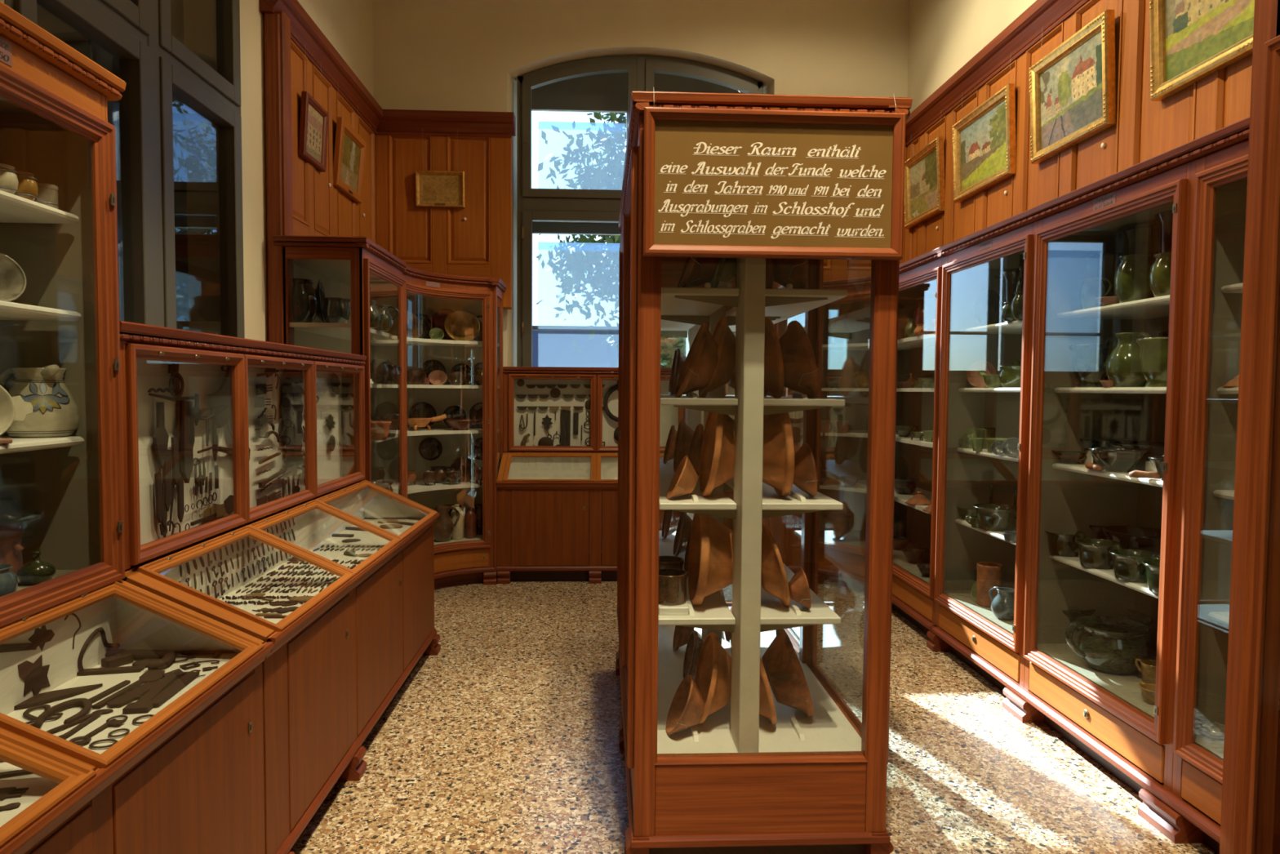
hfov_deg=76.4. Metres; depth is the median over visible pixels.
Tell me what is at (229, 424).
helmet cheek
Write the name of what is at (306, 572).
knife
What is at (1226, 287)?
shelf
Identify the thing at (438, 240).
panelling
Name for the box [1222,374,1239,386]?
sherd
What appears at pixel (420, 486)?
shelf
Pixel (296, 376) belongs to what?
iron
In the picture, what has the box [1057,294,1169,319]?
shelf
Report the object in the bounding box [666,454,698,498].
terracotta bowl
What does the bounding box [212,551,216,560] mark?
knife
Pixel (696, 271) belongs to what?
terracotta bowl
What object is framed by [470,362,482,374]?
plate
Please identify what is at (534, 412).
nail
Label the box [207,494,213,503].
ring
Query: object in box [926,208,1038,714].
display cabinet
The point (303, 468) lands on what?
blade
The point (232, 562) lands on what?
knife
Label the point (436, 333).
bowl
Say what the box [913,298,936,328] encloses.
jug
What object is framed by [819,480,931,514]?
shelf
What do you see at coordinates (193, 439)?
blade
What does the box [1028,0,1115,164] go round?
painting
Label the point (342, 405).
bar
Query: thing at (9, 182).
albarello
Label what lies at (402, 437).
shelf
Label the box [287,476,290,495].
knife
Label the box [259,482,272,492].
wire
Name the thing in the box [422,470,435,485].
pipkin
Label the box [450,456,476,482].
dish
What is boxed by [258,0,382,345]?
panelling
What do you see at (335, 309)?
pot
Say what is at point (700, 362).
terracotta bowl
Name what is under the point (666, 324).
shelf
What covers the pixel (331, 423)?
leaf
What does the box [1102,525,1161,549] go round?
basin
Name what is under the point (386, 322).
jug
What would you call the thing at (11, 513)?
jug
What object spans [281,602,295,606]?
sherd
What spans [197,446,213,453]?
bar
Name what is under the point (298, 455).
iron
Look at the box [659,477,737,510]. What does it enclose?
shelf
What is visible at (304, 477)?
knife
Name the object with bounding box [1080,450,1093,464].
prop
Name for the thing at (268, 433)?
sickle
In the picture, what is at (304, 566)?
blade
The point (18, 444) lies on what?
shelf
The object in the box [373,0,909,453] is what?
wall
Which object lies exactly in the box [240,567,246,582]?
key
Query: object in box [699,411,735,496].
terracotta bowl
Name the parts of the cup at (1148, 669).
handle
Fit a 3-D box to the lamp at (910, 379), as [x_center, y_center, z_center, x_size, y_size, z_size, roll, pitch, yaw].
[2.127,-0.363,6.380,0.080,0.120,0.080,1,3,15]
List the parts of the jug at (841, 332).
handle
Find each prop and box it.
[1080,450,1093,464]
[1145,454,1164,471]
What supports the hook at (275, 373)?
attached to the display case at (201, 356)
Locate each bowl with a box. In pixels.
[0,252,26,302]
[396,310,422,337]
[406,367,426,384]
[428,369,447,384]
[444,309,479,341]
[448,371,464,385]
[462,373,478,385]
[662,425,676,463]
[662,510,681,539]
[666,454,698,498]
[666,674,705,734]
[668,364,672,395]
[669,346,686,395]
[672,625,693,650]
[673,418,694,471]
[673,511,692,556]
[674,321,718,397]
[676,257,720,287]
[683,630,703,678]
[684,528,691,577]
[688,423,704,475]
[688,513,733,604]
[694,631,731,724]
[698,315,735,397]
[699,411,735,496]
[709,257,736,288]
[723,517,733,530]
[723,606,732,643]
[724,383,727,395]
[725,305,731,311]
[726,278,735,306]
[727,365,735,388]
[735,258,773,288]
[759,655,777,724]
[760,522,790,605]
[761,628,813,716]
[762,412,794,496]
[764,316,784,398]
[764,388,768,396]
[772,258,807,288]
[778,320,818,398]
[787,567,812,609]
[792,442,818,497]
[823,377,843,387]
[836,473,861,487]
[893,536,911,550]
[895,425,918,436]
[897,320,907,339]
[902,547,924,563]
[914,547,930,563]
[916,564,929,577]
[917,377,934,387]
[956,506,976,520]
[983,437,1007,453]
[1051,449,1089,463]
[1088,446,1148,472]
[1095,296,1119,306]
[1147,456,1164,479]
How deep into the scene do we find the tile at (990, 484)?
4.98 m
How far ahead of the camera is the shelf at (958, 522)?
4.70 m
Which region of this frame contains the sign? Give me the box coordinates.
[642,96,906,260]
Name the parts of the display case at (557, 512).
frame, glazed lid, door, moulding, moulding, glazed lid, door, door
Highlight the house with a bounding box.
[532,325,618,367]
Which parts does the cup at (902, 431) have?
handle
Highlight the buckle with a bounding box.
[179,661,200,669]
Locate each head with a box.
[101,651,133,667]
[161,360,173,373]
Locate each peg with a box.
[704,282,711,288]
[726,282,733,288]
[786,283,792,288]
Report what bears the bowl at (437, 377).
on the tall cabinet at (358, 269)
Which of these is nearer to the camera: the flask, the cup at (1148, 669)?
the flask
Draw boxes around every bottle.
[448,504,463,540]
[464,507,475,538]
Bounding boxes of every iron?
[0,802,20,810]
[275,606,298,613]
[280,382,293,415]
[281,413,294,442]
[283,368,293,379]
[284,440,295,467]
[291,369,301,383]
[292,385,303,413]
[292,412,303,441]
[293,440,302,465]
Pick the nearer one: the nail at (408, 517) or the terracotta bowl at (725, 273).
the terracotta bowl at (725, 273)
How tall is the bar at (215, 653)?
0.009 m
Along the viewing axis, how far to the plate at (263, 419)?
3.67 m
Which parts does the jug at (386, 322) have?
handle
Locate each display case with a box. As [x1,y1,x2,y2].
[0,579,274,853]
[119,320,366,569]
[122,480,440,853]
[496,452,785,583]
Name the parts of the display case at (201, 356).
blade, blade, blade, blade, blade, door, blade, hoe blade, cornice, bead moulding, strap hinge, door, door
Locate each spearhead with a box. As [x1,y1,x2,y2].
[152,401,168,468]
[193,393,199,425]
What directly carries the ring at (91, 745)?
on the display case at (188, 778)
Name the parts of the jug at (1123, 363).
handle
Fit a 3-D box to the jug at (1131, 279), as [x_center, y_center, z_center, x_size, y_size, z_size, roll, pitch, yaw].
[2.115,-0.641,3.476,0.154,0.222,0.150,-1,3,-19]
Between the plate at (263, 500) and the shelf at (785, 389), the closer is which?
the plate at (263, 500)
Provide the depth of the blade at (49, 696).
2.05 m
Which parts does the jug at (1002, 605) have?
handle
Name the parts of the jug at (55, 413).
handle, spout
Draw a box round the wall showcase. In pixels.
[502,366,734,453]
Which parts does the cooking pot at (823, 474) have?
handle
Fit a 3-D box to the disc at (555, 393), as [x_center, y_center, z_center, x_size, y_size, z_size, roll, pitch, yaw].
[-0.748,-0.300,7.182,0.091,0.091,0.013,0,3,-3]
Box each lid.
[905,491,931,505]
[922,504,931,511]
[958,426,976,448]
[991,440,1004,454]
[1001,437,1018,457]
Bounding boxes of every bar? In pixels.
[0,642,36,653]
[76,665,145,675]
[88,680,130,702]
[92,680,142,708]
[105,648,176,671]
[151,671,199,706]
[181,650,220,657]
[190,513,217,525]
[192,415,209,421]
[195,481,197,495]
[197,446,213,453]
[200,477,202,493]
[204,475,208,493]
[208,472,212,490]
[214,464,218,488]
[255,613,282,616]
[256,369,279,376]
[258,452,280,463]
[262,606,282,613]
[263,615,286,617]
[270,607,287,613]
[299,369,303,382]
[332,533,353,537]
[341,404,344,427]
[391,520,408,524]
[560,409,565,445]
[565,410,570,445]
[573,413,575,435]
[575,413,578,435]
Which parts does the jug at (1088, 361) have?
handle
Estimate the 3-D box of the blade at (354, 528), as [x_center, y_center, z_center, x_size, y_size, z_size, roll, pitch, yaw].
[-1.560,0.565,4.505,0.186,0.013,0.028,1,3,17]
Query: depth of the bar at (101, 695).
2.08 m
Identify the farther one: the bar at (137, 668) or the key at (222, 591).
the key at (222, 591)
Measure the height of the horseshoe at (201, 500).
0.031 m
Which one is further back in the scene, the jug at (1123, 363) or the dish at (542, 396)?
the dish at (542, 396)
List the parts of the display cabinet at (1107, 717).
keyhole plate, moulding, drawer, bead moulding, cornice, lock plate, lock plate, lock plate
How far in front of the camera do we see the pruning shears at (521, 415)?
7.18 m
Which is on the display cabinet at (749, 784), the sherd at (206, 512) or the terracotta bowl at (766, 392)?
the terracotta bowl at (766, 392)
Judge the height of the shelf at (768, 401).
0.024 m
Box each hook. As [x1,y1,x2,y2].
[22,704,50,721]
[166,520,174,535]
[173,522,181,532]
[196,659,219,663]
[220,365,229,371]
[271,404,276,419]
[275,373,279,389]
[278,417,285,439]
[343,550,357,556]
[520,413,528,429]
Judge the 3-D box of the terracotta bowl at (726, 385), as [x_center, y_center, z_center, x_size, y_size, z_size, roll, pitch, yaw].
[0.404,-0.268,4.234,0.095,0.210,0.211,0,3,-6]
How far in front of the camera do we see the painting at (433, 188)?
6.94 m
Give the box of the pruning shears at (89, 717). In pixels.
[46,711,102,738]
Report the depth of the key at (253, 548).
3.31 m
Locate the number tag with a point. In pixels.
(1103, 145)
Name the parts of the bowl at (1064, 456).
handle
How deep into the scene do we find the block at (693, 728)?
2.88 m
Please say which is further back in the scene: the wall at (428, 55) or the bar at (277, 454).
the wall at (428, 55)
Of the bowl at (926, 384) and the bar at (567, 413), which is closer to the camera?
the bowl at (926, 384)
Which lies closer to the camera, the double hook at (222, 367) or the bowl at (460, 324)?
the double hook at (222, 367)
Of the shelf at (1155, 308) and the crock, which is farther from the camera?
the crock
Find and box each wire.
[147,387,176,392]
[256,468,271,475]
[257,407,266,421]
[257,446,272,450]
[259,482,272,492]
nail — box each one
[277,471,291,478]
[408,517,421,519]
[533,412,535,435]
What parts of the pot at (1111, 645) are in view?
handle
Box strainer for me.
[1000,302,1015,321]
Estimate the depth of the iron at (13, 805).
1.52 m
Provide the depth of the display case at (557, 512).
6.71 m
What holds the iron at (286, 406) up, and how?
attached to the display case at (201, 356)
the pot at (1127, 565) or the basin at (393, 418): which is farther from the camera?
the basin at (393, 418)
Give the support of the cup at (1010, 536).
in the display cabinet at (993, 646)
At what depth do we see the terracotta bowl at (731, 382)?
3.74 m
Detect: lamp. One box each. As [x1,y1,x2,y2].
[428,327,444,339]
[906,373,915,387]
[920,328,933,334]
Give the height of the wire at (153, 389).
0.017 m
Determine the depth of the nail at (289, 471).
3.91 m
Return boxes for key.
[68,718,125,745]
[185,577,191,587]
[193,457,200,483]
[207,553,213,566]
[211,565,218,577]
[212,580,219,598]
[217,561,224,577]
[217,577,225,595]
[224,577,230,589]
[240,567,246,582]
[251,546,256,559]
[253,586,271,592]
[256,560,262,573]
[261,556,266,572]
[266,555,271,567]
[279,523,284,533]
[282,587,294,592]
[353,559,364,564]
[544,423,551,438]
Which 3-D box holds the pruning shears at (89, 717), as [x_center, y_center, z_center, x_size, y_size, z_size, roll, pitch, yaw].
[-1.306,0.688,1.863,0.063,0.008,0.171,1,3,7]
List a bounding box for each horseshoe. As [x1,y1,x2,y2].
[33,697,92,728]
[195,499,203,508]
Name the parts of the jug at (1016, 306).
handle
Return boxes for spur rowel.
[17,654,50,695]
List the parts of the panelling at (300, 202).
post, panel, cornice, panel, panel, panel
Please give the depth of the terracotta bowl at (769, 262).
2.81 m
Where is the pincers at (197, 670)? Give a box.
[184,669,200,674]
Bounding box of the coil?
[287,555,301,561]
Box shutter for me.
[36,0,189,330]
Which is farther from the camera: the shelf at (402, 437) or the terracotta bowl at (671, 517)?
the shelf at (402, 437)
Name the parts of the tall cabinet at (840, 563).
return cornice, return panel, moulding, curved frame, curved drawer, curved door, curved cornice, drawer, straight moulding, door, frame, cornice, cornice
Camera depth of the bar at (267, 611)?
2.86 m
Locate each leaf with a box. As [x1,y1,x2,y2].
[27,625,54,650]
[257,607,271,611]
[325,413,335,431]
[541,414,552,430]
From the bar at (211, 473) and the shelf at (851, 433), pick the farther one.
the shelf at (851, 433)
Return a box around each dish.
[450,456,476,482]
[515,394,526,398]
[516,406,527,409]
[525,384,536,388]
[527,394,537,398]
[527,406,537,409]
[536,384,546,388]
[537,394,549,398]
[537,406,548,409]
[545,384,555,388]
[548,406,559,409]
[557,384,568,388]
[560,406,570,409]
[562,394,573,398]
[569,384,580,388]
[573,406,583,409]
[575,394,586,398]
[583,384,590,388]
[896,381,914,387]
[971,581,977,601]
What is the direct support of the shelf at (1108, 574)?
attached to the display cabinet at (1107, 717)
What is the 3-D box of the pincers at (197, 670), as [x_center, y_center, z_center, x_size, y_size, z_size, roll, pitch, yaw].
[-1.242,0.674,2.231,0.064,0.003,0.024,-1,3,-33]
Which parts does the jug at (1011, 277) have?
handle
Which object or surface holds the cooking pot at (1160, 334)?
on the display cabinet at (1107, 717)
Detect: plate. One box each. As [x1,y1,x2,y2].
[0,786,28,799]
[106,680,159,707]
[202,666,217,671]
[253,396,271,407]
[255,383,272,395]
[256,493,273,506]
[257,414,273,425]
[267,490,281,501]
[408,401,436,428]
[414,313,435,338]
[418,437,442,460]
[420,359,445,384]
[431,308,455,340]
[442,405,466,428]
[450,363,471,385]
[468,402,482,428]
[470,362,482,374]
[471,437,482,460]
[473,315,482,341]
[966,360,996,387]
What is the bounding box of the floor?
[290,581,1217,853]
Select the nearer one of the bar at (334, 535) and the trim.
the bar at (334, 535)
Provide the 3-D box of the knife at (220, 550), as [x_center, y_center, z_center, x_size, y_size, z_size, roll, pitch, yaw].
[-1.560,0.464,3.022,0.005,0.066,0.016,0,3,-3]
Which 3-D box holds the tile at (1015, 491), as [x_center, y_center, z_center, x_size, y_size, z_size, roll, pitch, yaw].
[2.221,0.475,4.815,0.050,0.220,0.144,2,3,22]
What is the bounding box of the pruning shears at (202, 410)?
[196,404,229,420]
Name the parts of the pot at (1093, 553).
handle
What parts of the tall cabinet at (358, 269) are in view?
cornice, panel, cornice, frame, door, curved frame, curved cornice, curved door, curved drawer, moulding, return panel, return cornice, glass pane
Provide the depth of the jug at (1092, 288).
3.78 m
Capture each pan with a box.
[407,413,446,431]
[445,417,482,430]
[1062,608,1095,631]
[1076,608,1152,639]
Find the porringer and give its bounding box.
[0,385,33,435]
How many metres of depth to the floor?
3.58 m
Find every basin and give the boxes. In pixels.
[370,413,399,437]
[370,421,391,439]
[1080,438,1146,463]
[1088,524,1128,539]
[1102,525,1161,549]
[1105,441,1164,470]
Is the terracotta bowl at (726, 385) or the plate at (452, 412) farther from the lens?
the plate at (452, 412)
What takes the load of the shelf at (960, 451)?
attached to the display cabinet at (993, 646)
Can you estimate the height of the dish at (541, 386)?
0.034 m
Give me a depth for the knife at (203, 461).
3.13 m
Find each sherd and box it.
[0,438,12,444]
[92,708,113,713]
[138,668,164,682]
[202,506,210,523]
[209,503,226,517]
[221,503,230,515]
[223,494,233,514]
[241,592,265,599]
[264,368,275,377]
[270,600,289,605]
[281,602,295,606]
[342,383,346,399]
[342,538,360,542]
[357,553,373,556]
[377,519,398,523]
[1099,380,1113,386]
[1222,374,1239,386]
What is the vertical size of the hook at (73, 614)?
0.103 m
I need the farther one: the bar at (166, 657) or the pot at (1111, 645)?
the pot at (1111, 645)
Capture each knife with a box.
[179,564,182,577]
[193,573,196,589]
[200,571,203,585]
[202,459,205,480]
[205,419,209,445]
[205,566,210,582]
[212,421,217,461]
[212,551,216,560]
[218,547,222,559]
[230,558,234,568]
[231,573,234,587]
[236,553,239,568]
[241,550,244,566]
[246,565,250,578]
[247,549,249,563]
[272,576,284,582]
[282,477,284,497]
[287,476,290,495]
[291,528,295,540]
[292,475,294,493]
[301,569,310,575]
[302,471,305,484]
[314,582,322,587]
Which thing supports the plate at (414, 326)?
on the tall cabinet at (358, 269)
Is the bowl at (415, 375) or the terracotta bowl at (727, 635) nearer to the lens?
the terracotta bowl at (727, 635)
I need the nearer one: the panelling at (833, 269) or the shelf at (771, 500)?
the shelf at (771, 500)
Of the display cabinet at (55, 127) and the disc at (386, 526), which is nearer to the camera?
the display cabinet at (55, 127)
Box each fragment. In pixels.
[1084,462,1104,470]
[1128,470,1160,479]
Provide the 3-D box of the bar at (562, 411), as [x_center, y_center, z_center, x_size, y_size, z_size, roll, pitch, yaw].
[-0.681,0.018,7.197,0.041,0.344,0.017,0,3,-3]
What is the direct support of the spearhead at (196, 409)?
attached to the display case at (201, 356)
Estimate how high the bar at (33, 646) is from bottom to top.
0.057 m
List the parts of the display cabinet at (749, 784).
door, glass pane, glass pane, bead moulding, door, corner post, partition post, partition post, partition post, moulding, cornice, corner post, bead moulding, door, door, corner post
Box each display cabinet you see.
[0,1,126,627]
[615,90,912,853]
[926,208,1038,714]
[1012,142,1196,828]
[1155,116,1249,853]
[1219,0,1279,853]
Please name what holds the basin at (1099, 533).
in the display cabinet at (1107, 717)
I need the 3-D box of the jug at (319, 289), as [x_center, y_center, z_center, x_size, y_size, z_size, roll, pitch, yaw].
[-2.037,-0.788,5.173,0.074,0.299,0.300,0,3,-15]
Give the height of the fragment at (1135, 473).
0.031 m
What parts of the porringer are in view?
ear handle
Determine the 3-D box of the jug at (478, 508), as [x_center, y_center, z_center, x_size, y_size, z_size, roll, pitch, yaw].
[-1.353,0.787,6.925,0.179,0.250,0.160,-2,3,-41]
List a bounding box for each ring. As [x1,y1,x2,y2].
[88,738,117,748]
[106,715,128,721]
[107,728,129,737]
[132,714,154,724]
[202,496,207,505]
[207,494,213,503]
[212,492,217,501]
[603,384,618,422]
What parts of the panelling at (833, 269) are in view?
panel, panel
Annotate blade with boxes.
[13,683,102,709]
[185,561,190,574]
[192,408,195,448]
[192,559,197,569]
[199,555,204,567]
[206,585,209,595]
[224,560,228,573]
[241,538,244,550]
[246,536,249,547]
[252,563,255,575]
[256,545,260,556]
[261,542,265,555]
[269,571,278,576]
[270,553,274,565]
[280,564,290,569]
[296,465,305,473]
[296,564,306,569]
[297,569,304,575]
[304,582,311,587]
[306,570,312,576]
[326,576,336,581]
[345,526,367,531]
[399,521,415,525]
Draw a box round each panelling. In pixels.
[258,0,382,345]
[375,109,515,308]
[777,138,906,286]
[904,0,1252,262]
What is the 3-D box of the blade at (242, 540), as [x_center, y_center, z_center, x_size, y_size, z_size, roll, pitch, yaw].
[-1.569,0.456,3.211,0.005,0.065,0.020,0,3,-3]
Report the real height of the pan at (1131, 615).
0.170 m
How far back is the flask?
2.19 m
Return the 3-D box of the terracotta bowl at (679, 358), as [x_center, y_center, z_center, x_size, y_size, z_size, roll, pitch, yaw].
[0.189,-0.257,3.785,0.096,0.227,0.227,0,3,-3]
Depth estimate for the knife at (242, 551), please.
3.21 m
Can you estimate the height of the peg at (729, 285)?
0.020 m
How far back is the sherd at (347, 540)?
4.17 m
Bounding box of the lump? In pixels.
[1195,720,1224,741]
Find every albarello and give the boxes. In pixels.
[0,163,18,194]
[13,170,38,200]
[34,182,58,208]
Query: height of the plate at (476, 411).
0.227 m
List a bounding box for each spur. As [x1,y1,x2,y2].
[173,655,195,662]
[552,431,560,442]
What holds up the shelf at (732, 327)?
attached to the display cabinet at (749, 784)
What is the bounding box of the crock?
[976,561,1003,607]
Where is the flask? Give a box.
[16,550,56,585]
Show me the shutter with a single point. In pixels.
(46, 20)
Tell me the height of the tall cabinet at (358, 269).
2.490 m
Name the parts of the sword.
blade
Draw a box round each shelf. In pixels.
[0,190,79,223]
[0,300,81,320]
[0,435,84,453]
[288,322,482,346]
[370,383,482,388]
[370,427,482,444]
[370,480,393,498]
[374,479,482,498]
[657,566,735,625]
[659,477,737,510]
[660,319,694,330]
[660,395,737,405]
[661,287,739,315]
[724,395,772,396]
[724,396,844,406]
[724,477,843,510]
[725,288,847,317]
[728,317,789,331]
[731,566,840,624]
[783,387,933,391]
[800,429,933,448]
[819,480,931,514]
[822,333,935,350]
[955,518,1016,545]
[956,447,1018,462]
[958,387,1020,392]
[960,319,1022,333]
[1048,554,1159,598]
[1052,462,1163,487]
[1054,386,1166,393]
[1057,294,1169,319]
[1208,611,1229,625]
[1213,489,1234,499]
[1217,386,1238,394]
[1221,282,1243,293]
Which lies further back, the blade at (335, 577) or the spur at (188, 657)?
the blade at (335, 577)
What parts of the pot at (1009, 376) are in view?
handle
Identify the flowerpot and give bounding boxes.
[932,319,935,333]
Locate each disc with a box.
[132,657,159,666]
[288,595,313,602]
[328,435,335,451]
[379,524,403,528]
[516,379,524,386]
[537,436,553,445]
[550,387,560,398]
[585,399,590,409]
[613,426,617,440]
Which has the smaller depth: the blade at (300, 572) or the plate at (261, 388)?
the blade at (300, 572)
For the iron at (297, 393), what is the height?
0.150 m
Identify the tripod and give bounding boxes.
[910,431,923,440]
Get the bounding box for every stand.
[657,601,688,614]
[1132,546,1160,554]
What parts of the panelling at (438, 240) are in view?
panel, cornice, panel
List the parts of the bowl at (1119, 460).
handle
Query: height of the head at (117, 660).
0.028 m
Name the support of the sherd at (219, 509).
in the display case at (201, 356)
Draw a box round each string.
[222,595,314,599]
[224,600,306,604]
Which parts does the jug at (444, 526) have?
handle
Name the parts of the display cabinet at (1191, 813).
moulding, drawer, door, cornice, bead moulding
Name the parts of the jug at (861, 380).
handle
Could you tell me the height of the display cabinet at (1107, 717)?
2.490 m
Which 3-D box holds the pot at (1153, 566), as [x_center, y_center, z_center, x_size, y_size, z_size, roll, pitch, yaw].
[2.110,0.598,3.228,0.202,0.120,0.199,2,3,28]
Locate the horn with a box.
[204,365,231,408]
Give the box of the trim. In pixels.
[502,136,512,309]
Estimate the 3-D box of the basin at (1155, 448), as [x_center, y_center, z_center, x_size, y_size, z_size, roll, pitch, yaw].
[2.328,0.133,3.726,0.340,0.115,0.340,0,3,-10]
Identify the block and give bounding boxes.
[686,598,694,616]
[688,391,697,398]
[688,490,698,502]
[690,724,698,742]
[789,597,801,615]
[790,716,804,740]
[791,490,806,502]
[792,392,808,399]
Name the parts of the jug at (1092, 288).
handle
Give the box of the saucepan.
[977,369,1003,387]
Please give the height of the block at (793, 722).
0.020 m
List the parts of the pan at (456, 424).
handle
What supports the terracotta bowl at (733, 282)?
on the display cabinet at (749, 784)
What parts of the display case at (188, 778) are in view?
strap hinge, glazed lid, door, glazed lid, frame, strap hinge, door, lock plate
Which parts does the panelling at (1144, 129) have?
panel, panel, panel, cornice, panel, panel, panel, panel, panel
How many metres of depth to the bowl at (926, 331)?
5.46 m
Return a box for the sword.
[148,361,196,531]
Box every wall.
[0,0,373,570]
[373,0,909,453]
[907,0,1036,113]
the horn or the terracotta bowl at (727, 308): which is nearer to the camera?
the horn
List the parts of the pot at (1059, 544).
handle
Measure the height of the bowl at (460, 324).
0.270 m
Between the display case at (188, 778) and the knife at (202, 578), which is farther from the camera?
the knife at (202, 578)
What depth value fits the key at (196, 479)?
3.06 m
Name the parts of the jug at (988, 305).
handle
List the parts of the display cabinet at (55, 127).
frame, bead moulding, cornice, lock plate, lock plate, lock plate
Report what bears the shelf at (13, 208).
attached to the display cabinet at (55, 127)
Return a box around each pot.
[321,297,350,323]
[369,359,389,383]
[384,364,401,383]
[407,471,417,485]
[445,470,461,484]
[472,466,482,485]
[819,457,827,484]
[823,514,850,541]
[972,503,1017,531]
[998,360,1021,387]
[1044,530,1085,556]
[1064,615,1150,675]
[1075,537,1122,568]
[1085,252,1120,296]
[1108,548,1159,582]
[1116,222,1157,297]
[1136,337,1168,386]
[1142,559,1159,594]
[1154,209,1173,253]
[1157,330,1168,337]
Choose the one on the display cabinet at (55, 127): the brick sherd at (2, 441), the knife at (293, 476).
the brick sherd at (2, 441)
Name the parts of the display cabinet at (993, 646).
moulding, drawer, bead moulding, cornice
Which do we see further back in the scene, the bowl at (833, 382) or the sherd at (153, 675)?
the bowl at (833, 382)
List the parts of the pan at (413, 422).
handle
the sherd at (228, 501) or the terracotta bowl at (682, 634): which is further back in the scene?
the terracotta bowl at (682, 634)
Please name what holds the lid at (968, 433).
on the display cabinet at (993, 646)
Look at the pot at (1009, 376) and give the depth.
4.49 m
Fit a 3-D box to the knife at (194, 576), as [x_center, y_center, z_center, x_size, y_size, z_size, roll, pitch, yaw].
[-1.552,0.538,2.835,0.004,0.058,0.013,0,3,-3]
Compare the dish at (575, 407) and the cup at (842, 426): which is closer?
the cup at (842, 426)
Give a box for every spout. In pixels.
[342,431,348,448]
[520,433,529,445]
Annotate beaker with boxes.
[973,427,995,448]
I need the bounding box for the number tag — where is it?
[1100,142,1106,147]
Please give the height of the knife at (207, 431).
0.102 m
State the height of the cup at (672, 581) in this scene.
0.110 m
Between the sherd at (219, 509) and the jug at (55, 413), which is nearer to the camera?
the jug at (55, 413)
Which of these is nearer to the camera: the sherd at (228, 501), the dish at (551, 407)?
the sherd at (228, 501)
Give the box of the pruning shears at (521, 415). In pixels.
[519,414,524,431]
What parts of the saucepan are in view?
handle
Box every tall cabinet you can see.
[272,235,506,588]
[776,246,945,633]
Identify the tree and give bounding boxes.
[535,112,735,368]
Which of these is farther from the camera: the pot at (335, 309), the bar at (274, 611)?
the pot at (335, 309)
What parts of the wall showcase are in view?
door, cornice, bead moulding, door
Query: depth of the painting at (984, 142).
5.60 m
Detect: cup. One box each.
[422,377,430,384]
[658,555,684,569]
[658,568,687,605]
[800,419,803,431]
[820,420,831,432]
[834,420,848,433]
[913,380,924,387]
[922,430,933,441]
[928,381,934,387]
[965,515,978,528]
[968,437,984,451]
[1002,530,1016,542]
[1134,657,1156,684]
[1138,681,1155,705]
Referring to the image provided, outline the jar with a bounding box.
[0,564,17,596]
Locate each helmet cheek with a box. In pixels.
[210,391,232,427]
[226,410,232,437]
[331,373,340,394]
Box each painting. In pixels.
[298,66,328,172]
[333,88,366,204]
[415,162,465,208]
[903,111,945,229]
[951,65,1016,203]
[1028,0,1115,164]
[1149,0,1254,101]
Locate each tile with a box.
[989,483,992,503]
[1012,487,1017,527]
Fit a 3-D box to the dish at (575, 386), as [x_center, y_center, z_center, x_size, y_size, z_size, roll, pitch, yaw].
[-0.573,-0.359,7.191,0.098,0.034,0.005,0,3,-3]
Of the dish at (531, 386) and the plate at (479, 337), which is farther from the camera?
the dish at (531, 386)
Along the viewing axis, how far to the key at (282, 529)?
3.59 m
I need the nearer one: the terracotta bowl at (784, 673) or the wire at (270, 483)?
the terracotta bowl at (784, 673)
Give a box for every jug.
[0,364,79,438]
[0,497,42,573]
[291,278,318,322]
[314,279,325,322]
[369,300,381,328]
[373,304,399,331]
[430,466,454,483]
[434,505,460,542]
[443,504,461,515]
[474,503,482,534]
[475,369,482,385]
[798,513,801,537]
[802,312,823,333]
[828,319,850,343]
[852,371,868,387]
[903,318,916,337]
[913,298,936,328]
[914,324,926,336]
[973,274,1004,325]
[988,586,1014,620]
[1000,253,1024,322]
[1010,274,1023,319]
[1068,337,1115,387]
[1080,277,1112,309]
[1105,332,1151,386]
[1114,253,1151,302]
[1148,252,1171,297]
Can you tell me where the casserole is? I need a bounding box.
[894,476,917,494]
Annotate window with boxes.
[4,0,244,337]
[516,54,763,366]
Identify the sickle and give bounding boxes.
[255,421,275,430]
[258,430,279,442]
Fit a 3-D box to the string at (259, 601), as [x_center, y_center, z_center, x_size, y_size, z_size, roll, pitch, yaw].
[-1.375,0.639,2.957,0.346,0.010,0.033,0,3,-3]
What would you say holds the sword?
in the display case at (201, 356)
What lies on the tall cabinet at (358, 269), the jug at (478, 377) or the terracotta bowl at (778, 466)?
the jug at (478, 377)
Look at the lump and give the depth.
2.93 m

